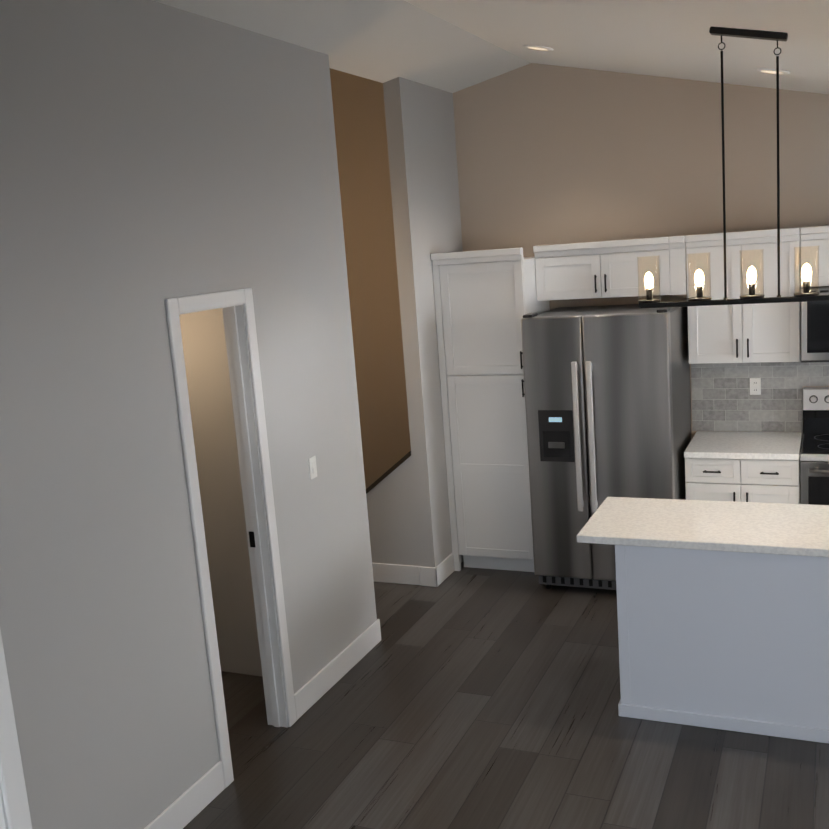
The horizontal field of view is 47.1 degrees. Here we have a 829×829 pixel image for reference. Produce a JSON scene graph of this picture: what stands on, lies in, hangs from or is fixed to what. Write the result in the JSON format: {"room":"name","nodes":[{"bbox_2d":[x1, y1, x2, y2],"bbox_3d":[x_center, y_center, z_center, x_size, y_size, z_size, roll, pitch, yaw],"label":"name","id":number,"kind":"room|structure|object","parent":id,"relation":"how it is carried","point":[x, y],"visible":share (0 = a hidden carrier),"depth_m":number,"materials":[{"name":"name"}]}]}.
{"room":"kitchen","nodes":[
{"label":"kitchen","id":0,"kind":"room"},
{"bbox_2d":[179,308,262,676],"bbox_3d":[-1.777,-0.058,5.453,2.383,3.150,0.055,0,11,24],"label":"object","id":1,"kind":"structure","parent":0,"point":[210,398],"depth_m":5.26,"materials":[{"name":"beige"}]},
{"bbox_2d":[0,0,462,828],"bbox_3d":[-0.646,-0.352,4.917,0.116,3.750,4.950,0,11,24],"label":"wall","id":2,"kind":"structure","parent":0,"point":[154,156],"depth_m":3.85,"materials":[{"name":"paint"}]},
{"bbox_2d":[144,761,224,828],"bbox_3d":[-1.148,1.757,3.633,0.014,0.140,1.436,0,11,24],"label":"baseboard","id":3,"kind":"structure","parent":2,"relation":"attached to","point":[187,806],"depth_m":4.07,"materials":[{"name":"white wood"}]},
{"bbox_2d":[165,288,296,787],"bbox_3d":[-0.866,0.546,4.404,0.131,2.202,0.634,0,11,24],"label":"door frame","id":4,"kind":"structure","parent":2,"relation":"attached to","point":[237,306],"depth_m":4.52,"materials":[{"name":"white wood"}]},
{"bbox_2d":[308,456,316,479],"bbox_3d":[-0.533,0.280,5.019,0.012,0.115,0.070,0,11,24],"label":"light switch","id":5,"kind":"object","parent":2,"relation":"attached to","point":[312,467],"visible":1,"depth_m":5.01,"materials":[{"name":"white plastic"}]},
{"bbox_2d":[294,619,380,719],"bbox_3d":[-0.412,1.399,5.308,0.018,0.140,1.015,0,11,24],"label":"baseboard","id":6,"kind":"structure","parent":2,"relation":"attached to","point":[327,677],"depth_m":5.25,"materials":[{"name":"white wood"}]},
{"bbox_2d":[432,553,454,586],"bbox_3d":[0.222,1.092,6.742,0.014,0.140,0.300,0,11,24],"label":"baseboard","id":7,"kind":"structure","parent":2,"relation":"attached to","point":[445,568],"depth_m":6.68,"materials":[{"name":"white wood"}]},
{"bbox_2d":[153,0,828,93],"bbox_3d":[-1.160,-1.004,1.068,7.535,1.429,12.420,0,11,24],"label":"ceiling","id":8,"kind":"structure","parent":0,"point":[451,46],"depth_m":4.83,"materials":[{"name":"white paint"}]},
{"bbox_2d":[523,45,552,50],"bbox_3d":[0.737,-2.189,5.680,0.180,0.048,0.184,0,11,24],"label":"recessed light","id":9,"kind":"object","parent":8,"relation":"in","point":[537,47],"visible":1,"depth_m":5.64,"materials":[{"name":"white plastic"}]},
{"bbox_2d":[637,26,828,307],"bbox_3d":[1.472,-1.087,4.167,1.014,1.201,0.108,0,11,24],"label":"linear pendant light","id":10,"kind":"object","parent":8,"relation":"hanging from","point":[752,297],"visible":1,"depth_m":4.21,"materials":[{"name":"black metal"}]},
{"bbox_2d":[755,68,789,74],"bbox_3d":[1.963,-1.881,5.217,0.180,0.048,0.184,0,11,24],"label":"recessed light","id":11,"kind":"object","parent":8,"relation":"in","point":[769,71],"visible":0.98,"depth_m":5.18,"materials":[{"name":"white plastic"}]},
{"bbox_2d":[183,561,828,828],"bbox_3d":[-0.930,2.230,1.659,7.505,0.120,12.420,0,11,24],"label":"floor","id":12,"kind":"structure","parent":0,"point":[471,698],"depth_m":4.49,"materials":[{"name":"grey wood"}]},
{"bbox_2d":[366,451,419,566],"bbox_3d":[-0.482,0.706,6.847,1.128,0.965,0.140,0,11,24],"label":"wall","id":13,"kind":"structure","parent":12,"relation":"on","point":[390,498],"depth_m":6.64,"materials":[{"name":"paint"}]},
{"bbox_2d":[431,247,549,571],"bbox_3d":[0.607,-0.037,6.824,0.638,2.270,0.646,0,11,24],"label":"pantry cabinet","id":14,"kind":"object","parent":12,"relation":"on","point":[485,301],"visible":0.9,"depth_m":6.55,"materials":[{"name":"white wood"}]},
{"bbox_2d":[521,304,690,589],"bbox_3d":[1.318,0.206,6.359,0.913,1.853,0.960,0,11,24],"label":"refrigerator","id":15,"kind":"object","parent":12,"relation":"on","point":[607,400],"visible":0.81,"depth_m":5.96,"materials":[{"name":"silver metal"}]},
{"bbox_2d":[615,545,828,743],"bbox_3d":[1.694,0.987,4.617,1.306,0.882,0.651,0,11,24],"label":"kitchen island","id":16,"kind":"object","parent":12,"relation":"on","point":[723,613],"depth_m":4.39,"materials":[{"name":"white paint"}]},
{"bbox_2d":[577,497,828,556],"bbox_3d":[1.645,0.534,4.546,1.604,0.040,0.684,0,11,24],"label":"island countertop","id":17,"kind":"structure","parent":16,"relation":"on","point":[771,529],"depth_m":4.54,"materials":[{"name":"white stone"}]},
{"bbox_2d":[685,444,801,503],"bbox_3d":[2.188,0.649,6.291,0.681,0.880,0.616,0,11,24],"label":"base cabinet","id":18,"kind":"object","parent":12,"relation":"on","point":[752,480],"visible":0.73,"depth_m":5.94,"materials":[{"name":"white wood"}]},
{"bbox_2d":[684,431,801,459],"bbox_3d":[2.150,0.197,6.198,0.682,0.040,0.641,0,11,24],"label":"countertop","id":19,"kind":"structure","parent":18,"relation":"on","point":[747,445],"depth_m":6.04,"materials":[{"name":"stone"}]},
{"bbox_2d":[800,387,828,504],"bbox_3d":[2.819,0.491,5.920,0.760,1.228,0.692,0,11,24],"label":"range","id":20,"kind":"object","parent":12,"relation":"on","point":[814,471],"visible":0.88,"depth_m":5.86,"materials":[{"name":"silver metal"}]},
{"bbox_2d":[330,63,828,488],"bbox_3d":[1.239,-0.841,6.838,7.285,3.750,0.220,0,11,24],"label":"wall","id":21,"kind":"structure","parent":0,"point":[550,154],"depth_m":6.61,"materials":[{"name":"paint"}]},
{"bbox_2d":[533,241,680,300],"bbox_3d":[1.307,-0.972,6.490,0.902,0.331,0.333,0,11,24],"label":"upper cabinet","id":22,"kind":"object","parent":21,"relation":"attached to","point":[582,271],"depth_m":6.32,"materials":[{"name":"white wood"}]},
{"bbox_2d":[681,233,800,363],"bbox_3d":[2.141,-0.746,6.172,0.678,0.786,0.331,0,11,24],"label":"upper cabinet","id":23,"kind":"object","parent":21,"relation":"attached to","point":[752,333],"depth_m":6.02,"materials":[{"name":"white wood"}]},
{"bbox_2d":[691,360,828,431],"bbox_3d":[3.252,-0.134,5.996,2.913,0.515,0.008,0,11,24],"label":"tile backsplash","id":24,"kind":"structure","parent":21,"relation":"attached to","point":[723,399],"depth_m":6.40,"materials":[{"name":"grey tile"}]},
{"bbox_2d":[750,378,760,394],"bbox_3d":[2.292,-0.189,6.398,0.070,0.115,0.008,0,11,24],"label":"outlet","id":25,"kind":"object","parent":24,"relation":"attached to","point":[755,386],"visible":1,"depth_m":6.39,"materials":[{"name":"white plastic"}]},
{"bbox_2d":[801,229,828,287],"bbox_3d":[2.791,-0.971,5.838,0.774,0.321,0.331,0,11,24],"label":"upper cabinet","id":26,"kind":"object","parent":21,"relation":"attached to","point":[811,237],"depth_m":5.81,"materials":[{"name":"white wood"}]},
{"bbox_2d":[801,286,828,362],"bbox_3d":[2.800,-0.576,5.863,0.766,0.455,0.431,0,11,24],"label":"over-the-range microwave","id":27,"kind":"object","parent":26,"relation":"attached to","point":[814,331],"visible":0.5,"depth_m":5.83,"materials":[{"name":"silver metal"}]},
{"bbox_3d":[-3.890,0.799,-0.099,3.090,3.750,7.070,0,11,24],"label":"wall","id":28,"kind":"structure","parent":0,"visible":0},
{"bbox_2d":[0,630,31,828],"bbox_3d":[-1.303,0.989,2.136,0.182,2.202,0.921,0,11,24],"label":"door frame","id":29,"kind":"structure","parent":28,"relation":"attached to","point":[14,810],"depth_m":2.48,"materials":[{"name":"white wood"}]}
]}

